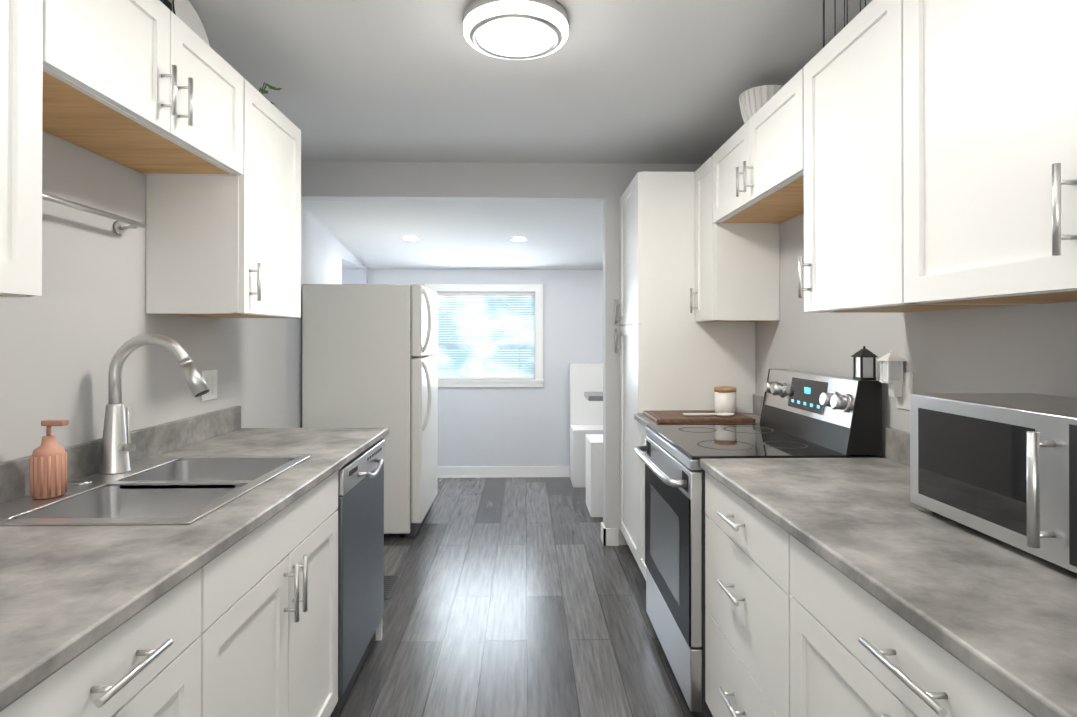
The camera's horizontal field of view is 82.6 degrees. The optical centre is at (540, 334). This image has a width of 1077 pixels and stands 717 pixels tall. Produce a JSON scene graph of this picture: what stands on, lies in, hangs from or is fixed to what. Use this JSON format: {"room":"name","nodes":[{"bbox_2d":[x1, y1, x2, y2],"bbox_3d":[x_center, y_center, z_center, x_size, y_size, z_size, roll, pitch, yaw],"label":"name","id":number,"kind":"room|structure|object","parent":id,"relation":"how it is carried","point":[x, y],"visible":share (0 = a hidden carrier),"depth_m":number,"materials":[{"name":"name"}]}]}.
{"room":"kitchen","nodes":[
{"label":"kitchen","id":0,"kind":"room"},
{"bbox_2d":[0,131,285,462],"bbox_3d":[-1.441,0.114,0.925,0.285,2.410,4.700,0,0,-1],"label":"wall","id":1,"kind":"structure","parent":0,"point":[74,327],"depth_m":1.84,"materials":[{"name":"paint"}]},
{"bbox_2d":[0,0,55,296],"bbox_3d":[-1.134,-0.474,0.968,0.326,0.793,0.469,0,0,-1],"label":"upper cabinet","id":2,"kind":"object","parent":1,"relation":"attached to","point":[27,27],"depth_m":1.16,"materials":[{"name":"white wood"}]},
{"bbox_2d":[42,193,146,234],"bbox_3d":[-1.278,-0.334,1.596,0.070,0.044,0.710,0,0,-1],"label":"towel rail","id":3,"kind":"object","parent":1,"relation":"attached to","point":[120,227],"visible":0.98,"depth_m":1.77,"materials":[{"name":"silver metal"}]},
{"bbox_2d":[56,0,251,179],"bbox_3d":[-1.151,-0.703,1.636,0.326,0.328,0.856,0,0,-1],"label":"upper cabinet","id":4,"kind":"object","parent":1,"relation":"attached to","point":[195,129],"depth_m":1.61,"materials":[{"name":"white wood"}]},
{"bbox_2d":[160,0,208,44],"bbox_3d":[-1.113,-0.972,1.958,0.051,0.197,0.200,0,0,-1],"label":"plate","id":5,"kind":"object","parent":4,"relation":"on","point":[184,11],"visible":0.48,"depth_m":1.88,"materials":[{"name":"white ceramic"}]},
{"bbox_2d":[201,369,216,400],"bbox_3d":[-1.332,0.205,2.473,0.009,0.120,0.120,0,0,-1],"label":"switch plate","id":6,"kind":"object","parent":1,"relation":"attached to","point":[209,377],"visible":0.9,"depth_m":2.48,"materials":[{"name":"white plastic"}]},
{"bbox_2d":[146,86,300,317],"bbox_3d":[-1.168,-0.468,2.331,0.326,0.793,0.528,0,0,-1],"label":"upper cabinet","id":7,"kind":"object","parent":1,"relation":"attached to","point":[217,247],"depth_m":2.07,"materials":[{"name":"white wood"}]},
{"bbox_2d":[259,82,281,104],"bbox_3d":[-1.121,-0.937,2.475,0.216,0.142,0.217,0,0,-1],"label":"potted plant","id":8,"kind":"object","parent":7,"relation":"on","point":[262,90],"visible":0.21,"depth_m":2.42,"materials":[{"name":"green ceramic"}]},
{"bbox_2d":[286,204,367,427],"bbox_3d":[-1.623,0.128,4.492,0.100,2.410,2.440,0,0,-1],"label":"wall","id":9,"kind":"structure","parent":0,"point":[326,254],"depth_m":4.14,"materials":[{"name":"paint"}]},
{"bbox_2d":[301,201,602,269],"bbox_3d":[-0.778,-0.882,4.912,3.970,0.586,1.890,0,0,-1],"label":"ceiling","id":10,"kind":"structure","parent":0,"point":[456,235],"depth_m":4.64,"materials":[{"name":"paint"}]},
{"bbox_2d":[403,237,419,240],"bbox_3d":[-1.005,-0.739,4.780,0.132,0.010,0.132,0,0,-1],"label":"recessed light","id":11,"kind":"object","parent":10,"relation":"in","point":[410,238],"visible":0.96,"depth_m":4.74,"materials":[{"name":"white"}]},
{"bbox_2d":[510,238,526,240],"bbox_3d":[-0.166,-0.739,4.801,0.132,0.010,0.132,0,0,-1],"label":"recessed light","id":12,"kind":"object","parent":10,"relation":"in","point":[518,239],"visible":0.94,"depth_m":4.78,"materials":[{"name":"white"}]},
{"bbox_2d":[342,269,602,466],"bbox_3d":[-0.800,0.133,5.793,3.970,2.410,0.120,0,0,-1],"label":"wall","id":13,"kind":"structure","parent":0,"point":[503,426],"depth_m":5.75,"materials":[{"name":"paint"}]},
{"bbox_2d":[425,284,543,386],"bbox_3d":[-0.525,0.013,5.784,1.120,0.960,0.152,0,0,-1],"label":"window","id":14,"kind":"structure","parent":13,"relation":"in","point":[538,380],"depth_m":5.72,"materials":[{"name":"white"}]},
{"bbox_2d":[434,292,534,378],"bbox_3d":[-0.525,0.012,5.775,0.948,0.814,0.030,0,0,-1],"label":"window blinds","id":15,"kind":"object","parent":14,"relation":"attached to","point":[447,370],"visible":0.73,"depth_m":5.77,"materials":[{"name":"grey plastic"}]},
{"bbox_2d":[438,466,569,477],"bbox_3d":[-0.259,1.288,5.732,2.690,0.100,0.018,0,0,-1],"label":"baseboard","id":16,"kind":"structure","parent":13,"relation":"attached to","point":[501,471],"depth_m":5.72,"materials":[{"name":"white wood"}]},
{"bbox_2d":[301,161,702,201],"bbox_3d":[-0.213,-0.969,3.921,2.690,0.220,0.120,0,0,-1],"label":"header beam","id":17,"kind":"structure","parent":0,"point":[452,181],"depth_m":3.86,"materials":[{"name":"paint"}]},
{"bbox_2d":[337,477,697,716],"bbox_3d":[-0.710,1.354,2.159,3.970,0.060,7.340,0,0,-1],"label":"floor","id":18,"kind":"structure","parent":0,"point":[517,596],"depth_m":2.85,"materials":[{"name":"grey wood"}]},
{"bbox_2d":[0,549,227,716],"bbox_3d":[-0.968,0.882,0.871,0.652,0.876,0.725,0,0,-1],"label":"base cabinet","id":19,"kind":"object","parent":18,"relation":"on","point":[170,659],"depth_m":1.04,"materials":[{"name":"white wood"}]},
{"bbox_2d":[228,471,337,716],"bbox_3d":[-0.986,0.884,1.571,0.652,0.876,0.925,0,0,-1],"label":"base cabinet","id":20,"kind":"object","parent":18,"relation":"on","point":[246,626],"depth_m":1.60,"materials":[{"name":"white wood"}]},
{"bbox_2d":[0,406,388,711],"bbox_3d":[-0.968,0.376,1.156,0.667,0.131,3.140,0,0,-1],"label":"countertop","id":21,"kind":"structure","parent":20,"relation":"on","point":[69,593],"depth_m":1.20,"materials":[{"name":"laminate"}]},
{"bbox_2d":[70,334,209,485],"bbox_3d":[-1.135,0.202,1.748,0.313,0.407,0.208,0,0,-1],"label":"faucet","id":22,"kind":"object","parent":21,"relation":"on","point":[118,446],"visible":1,"depth_m":1.80,"materials":[{"name":"silver metal"}]},
{"bbox_2d":[0,455,309,525],"bbox_3d":[-1.028,0.501,1.684,0.530,0.190,0.740,0,0,-1],"label":"sink","id":23,"kind":"object","parent":21,"relation":"in","point":[187,489],"visible":0.42,"depth_m":1.67,"materials":[{"name":"silver metal"}]},
{"bbox_2d":[30,419,68,498],"bbox_3d":[-1.224,0.310,1.532,0.078,0.190,0.071,0,0,-1],"label":"soap dispenser","id":24,"kind":"object","parent":23,"relation":"on","point":[48,468],"visible":1,"depth_m":1.51,"materials":[{"name":"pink ceramic"}]},
{"bbox_2d":[330,439,384,716],"bbox_3d":[-0.950,0.889,2.342,0.648,0.872,0.601,0,0,-1],"label":"dishwasher","id":25,"kind":"object","parent":18,"relation":"on","point":[360,545],"visible":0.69,"depth_m":2.26,"materials":[{"name":"grey metal"}]},
{"bbox_2d":[302,284,437,536],"bbox_3d":[-1.135,0.499,4.347,0.828,1.667,0.750,0,0,-1],"label":"fridge","id":26,"kind":"object","parent":18,"relation":"on","point":[369,360],"visible":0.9,"depth_m":3.98,"materials":[{"name":"grey metal"}]},
{"bbox_2d":[375,438,382,639],"bbox_3d":[-1.005,0.887,2.320,0.652,0.876,0.695,0,0,-1],"label":"base cabinet","id":27,"kind":"object","parent":18,"relation":"on","point":[379,628],"depth_m":2.65,"materials":[{"name":"white"}]},
{"bbox_2d":[384,575,400,598],"bbox_3d":[-0.821,1.325,3.216,0.120,0.006,0.300,0,0,-1],"label":"floor vent","id":28,"kind":"object","parent":18,"relation":"in","point":[390,582],"visible":0.5,"depth_m":3.25,"materials":[{"name":"grey metal"}]},
{"bbox_2d":[570,364,602,516],"bbox_3d":[0.696,0.806,5.107,0.807,1.060,1.280,0,0,-1],"label":"banquette","id":29,"kind":"object","parent":18,"relation":"on","point":[586,443],"visible":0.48,"depth_m":5.34,"materials":[{"name":"white"}]},
{"bbox_2d":[584,392,602,400],"bbox_3d":[0.718,0.916,5.097,0.670,0.840,0.380,0,0,-1],"label":"table","id":30,"kind":"object","parent":18,"relation":"on","point":[593,396],"visible":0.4,"depth_m":4.94,"materials":[{"name":"grey"}]},
{"bbox_2d":[638,422,647,579],"bbox_3d":[0.819,0.890,3.034,0.665,0.875,0.424,0,0,-1],"label":"base cabinet","id":31,"kind":"object","parent":18,"relation":"on","point":[642,434],"visible":0.12,"depth_m":3.18,"materials":[{"name":"white wood"}]},
{"bbox_2d":[634,394,763,426],"bbox_3d":[0.826,0.383,3.035,0.651,0.131,0.426,0,0,-1],"label":"countertop","id":32,"kind":"structure","parent":31,"relation":"on","point":[642,419],"depth_m":3.13,"materials":[{"name":"laminate"}]},
{"bbox_2d":[643,410,755,422],"bbox_3d":[0.772,0.406,3.030,0.465,0.020,0.340,0,0,-1],"label":"cutting board","id":33,"kind":"object","parent":32,"relation":"on","point":[671,416],"visible":0.79,"depth_m":2.91,"materials":[{"name":"brown wood"}]},
{"bbox_2d":[683,412,733,416],"bbox_3d":[0.811,0.388,2.951,0.250,0.014,0.100,0,0,-1],"label":"spoon rest","id":34,"kind":"object","parent":33,"relation":"on","point":[723,414],"visible":1,"depth_m":2.94,"materials":[{"name":"white ceramic"}]},
{"bbox_2d":[714,386,736,412],"bbox_3d":[0.937,0.332,3.104,0.110,0.126,0.110,0,0,-1],"label":"canister","id":35,"kind":"object","parent":33,"relation":"on","point":[724,398],"visible":0.94,"depth_m":3.06,"materials":[{"name":"white ceramic"}]},
{"bbox_2d":[615,171,755,563],"bbox_3d":[0.805,0.235,3.565,0.665,2.190,0.625,0,0,-1],"label":"pantry cabinet","id":36,"kind":"object","parent":18,"relation":"on","point":[674,355],"visible":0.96,"depth_m":3.25,"materials":[{"name":"white wood"}]},
{"bbox_2d":[705,471,776,716],"bbox_3d":[0.871,0.885,1.691,0.626,0.876,0.713,0,0,-1],"label":"base cabinet","id":37,"kind":"object","parent":18,"relation":"on","point":[741,542],"depth_m":1.71,"materials":[{"name":"white wood"}]},
{"bbox_2d":[634,369,881,716],"bbox_3d":[0.780,0.742,2.434,0.721,1.166,0.760,0,0,-1],"label":"stove","id":38,"kind":"object","parent":18,"relation":"on","point":[809,415],"visible":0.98,"depth_m":2.23,"materials":[{"name":"grey metal"}]},
{"bbox_2d":[850,346,877,379],"bbox_3d":[1.113,0.099,2.104,0.064,0.115,0.064,0,0,-1],"label":"lantern","id":39,"kind":"object","parent":38,"relation":"on","point":[864,363],"visible":1,"depth_m":2.08,"materials":[{"name":"black metal"}]},
{"bbox_2d":[777,525,1033,716],"bbox_3d":[0.890,0.882,0.917,0.626,0.876,1.003,0,0,-1],"label":"base cabinet","id":40,"kind":"object","parent":18,"relation":"on","point":[794,627],"depth_m":1.13,"materials":[{"name":"white wood"}]},
{"bbox_2d":[700,428,1076,716],"bbox_3d":[0.883,0.374,0.842,0.646,0.131,2.420,0,0,-1],"label":"countertop","id":41,"kind":"structure","parent":40,"relation":"on","point":[1000,616],"depth_m":1.09,"materials":[{"name":"laminate"}]},
{"bbox_2d":[910,393,1076,572],"bbox_3d":[1.002,0.274,1.161,0.339,0.271,0.570,0,0,-1],"label":"microwave","id":42,"kind":"object","parent":41,"relation":"on","point":[1001,467],"visible":1,"depth_m":1.17,"materials":[{"name":"silver metal"}]},
{"bbox_2d":[168,0,871,163],"bbox_3d":[-0.146,-1.139,1.247,2.890,0.100,5.470,0,0,-1],"label":"ceiling","id":43,"kind":"structure","parent":0,"point":[643,81],"depth_m":2.56,"materials":[{"name":"paint"}]},
{"bbox_2d":[463,0,567,59],"bbox_3d":[-0.083,-1.042,2.114,0.360,0.087,0.360,0,0,-1],"label":"flush ceiling light","id":44,"kind":"object","parent":43,"relation":"attached to","point":[517,29],"visible":1,"depth_m":2.03,"materials":[{"name":"white glass"}]},
{"bbox_2d":[603,198,627,544],"bbox_3d":[0.771,0.236,3.941,0.720,2.190,0.120,0,0,-1],"label":"wall","id":45,"kind":"structure","parent":0,"point":[611,371],"depth_m":3.87,"materials":[{"name":"paint"}]},
{"bbox_2d":[601,522,618,545],"bbox_3d":[0.445,1.279,3.929,0.094,0.105,0.148,0,0,-1],"label":"baseboard","id":46,"kind":"structure","parent":45,"relation":"attached to","point":[609,536],"depth_m":3.85,"materials":[{"name":"white wood"}]},
{"bbox_2d":[755,213,1076,457],"bbox_3d":[1.225,0.119,2.212,0.100,2.410,7.140,0,0,-1],"label":"wall","id":47,"kind":"structure","parent":0,"point":[1032,348],"depth_m":1.86,"materials":[{"name":"paint"}]},
{"bbox_2d":[690,158,779,321],"bbox_3d":[0.987,-0.465,3.103,0.326,0.793,0.306,0,0,-1],"label":"upper cabinet","id":48,"kind":"object","parent":47,"relation":"attached to","point":[737,266],"depth_m":2.95,"materials":[{"name":"white wood"}]},
{"bbox_2d":[710,73,797,223],"bbox_3d":[1.003,-0.700,2.470,0.326,0.328,0.954,0,0,-1],"label":"upper cabinet","id":49,"kind":"object","parent":47,"relation":"attached to","point":[754,173],"depth_m":2.42,"materials":[{"name":"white wood"}]},
{"bbox_2d":[739,85,782,123],"bbox_3d":[0.950,-0.941,2.600,0.208,0.152,0.207,0,0,-1],"label":"bowl","id":50,"kind":"object","parent":49,"relation":"on","point":[753,101],"visible":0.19,"depth_m":2.53,"materials":[{"name":"white ceramic"}]},
{"bbox_2d":[798,0,904,312],"bbox_3d":[1.022,-0.471,1.698,0.326,0.793,0.582,0,0,-1],"label":"upper cabinet","id":51,"kind":"object","parent":47,"relation":"attached to","point":[838,87],"depth_m":1.77,"materials":[{"name":"white wood"}]},
{"bbox_2d":[896,372,912,409],"bbox_3d":[1.177,0.183,1.980,0.006,0.120,0.080,0,0,-1],"label":"electrical outlet plate","id":52,"kind":"object","parent":47,"relation":"attached to","point":[903,402],"visible":0.58,"depth_m":1.97,"materials":[{"name":"white plastic"}]},
{"bbox_2d":[878,350,905,396],"bbox_3d":[1.145,0.129,2.000,0.062,0.150,0.062,0,0,-1],"label":"light","id":53,"kind":"object","parent":52,"relation":"attached to","point":[891,368],"visible":1,"depth_m":1.98,"materials":[{"name":"white plastic"}]},
{"bbox_2d":[878,0,1076,311],"bbox_3d":[1.040,-0.474,0.969,0.326,0.793,1.125,0,0,-1],"label":"upper cabinet","id":54,"kind":"object","parent":47,"relation":"attached to","point":[903,156],"depth_m":1.24,"materials":[{"name":"white wood"}]},
{"bbox_2d":[823,0,865,47],"bbox_3d":[1.010,-0.971,1.616,0.265,0.203,0.556,0,0,-1],"label":"basket","id":55,"kind":"object","parent":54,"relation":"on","point":[835,18],"visible":0.08,"depth_m":1.89,"materials":[{"name":"grey"}]},
{"label":"outside","id":56,"kind":"structure","parent":0,"visible":0},
{"bbox_2d":[438,296,531,374],"bbox_3d":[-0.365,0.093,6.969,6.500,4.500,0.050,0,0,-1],"label":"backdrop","id":57,"kind":"structure","parent":56,"point":[484,330],"depth_m":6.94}
]}

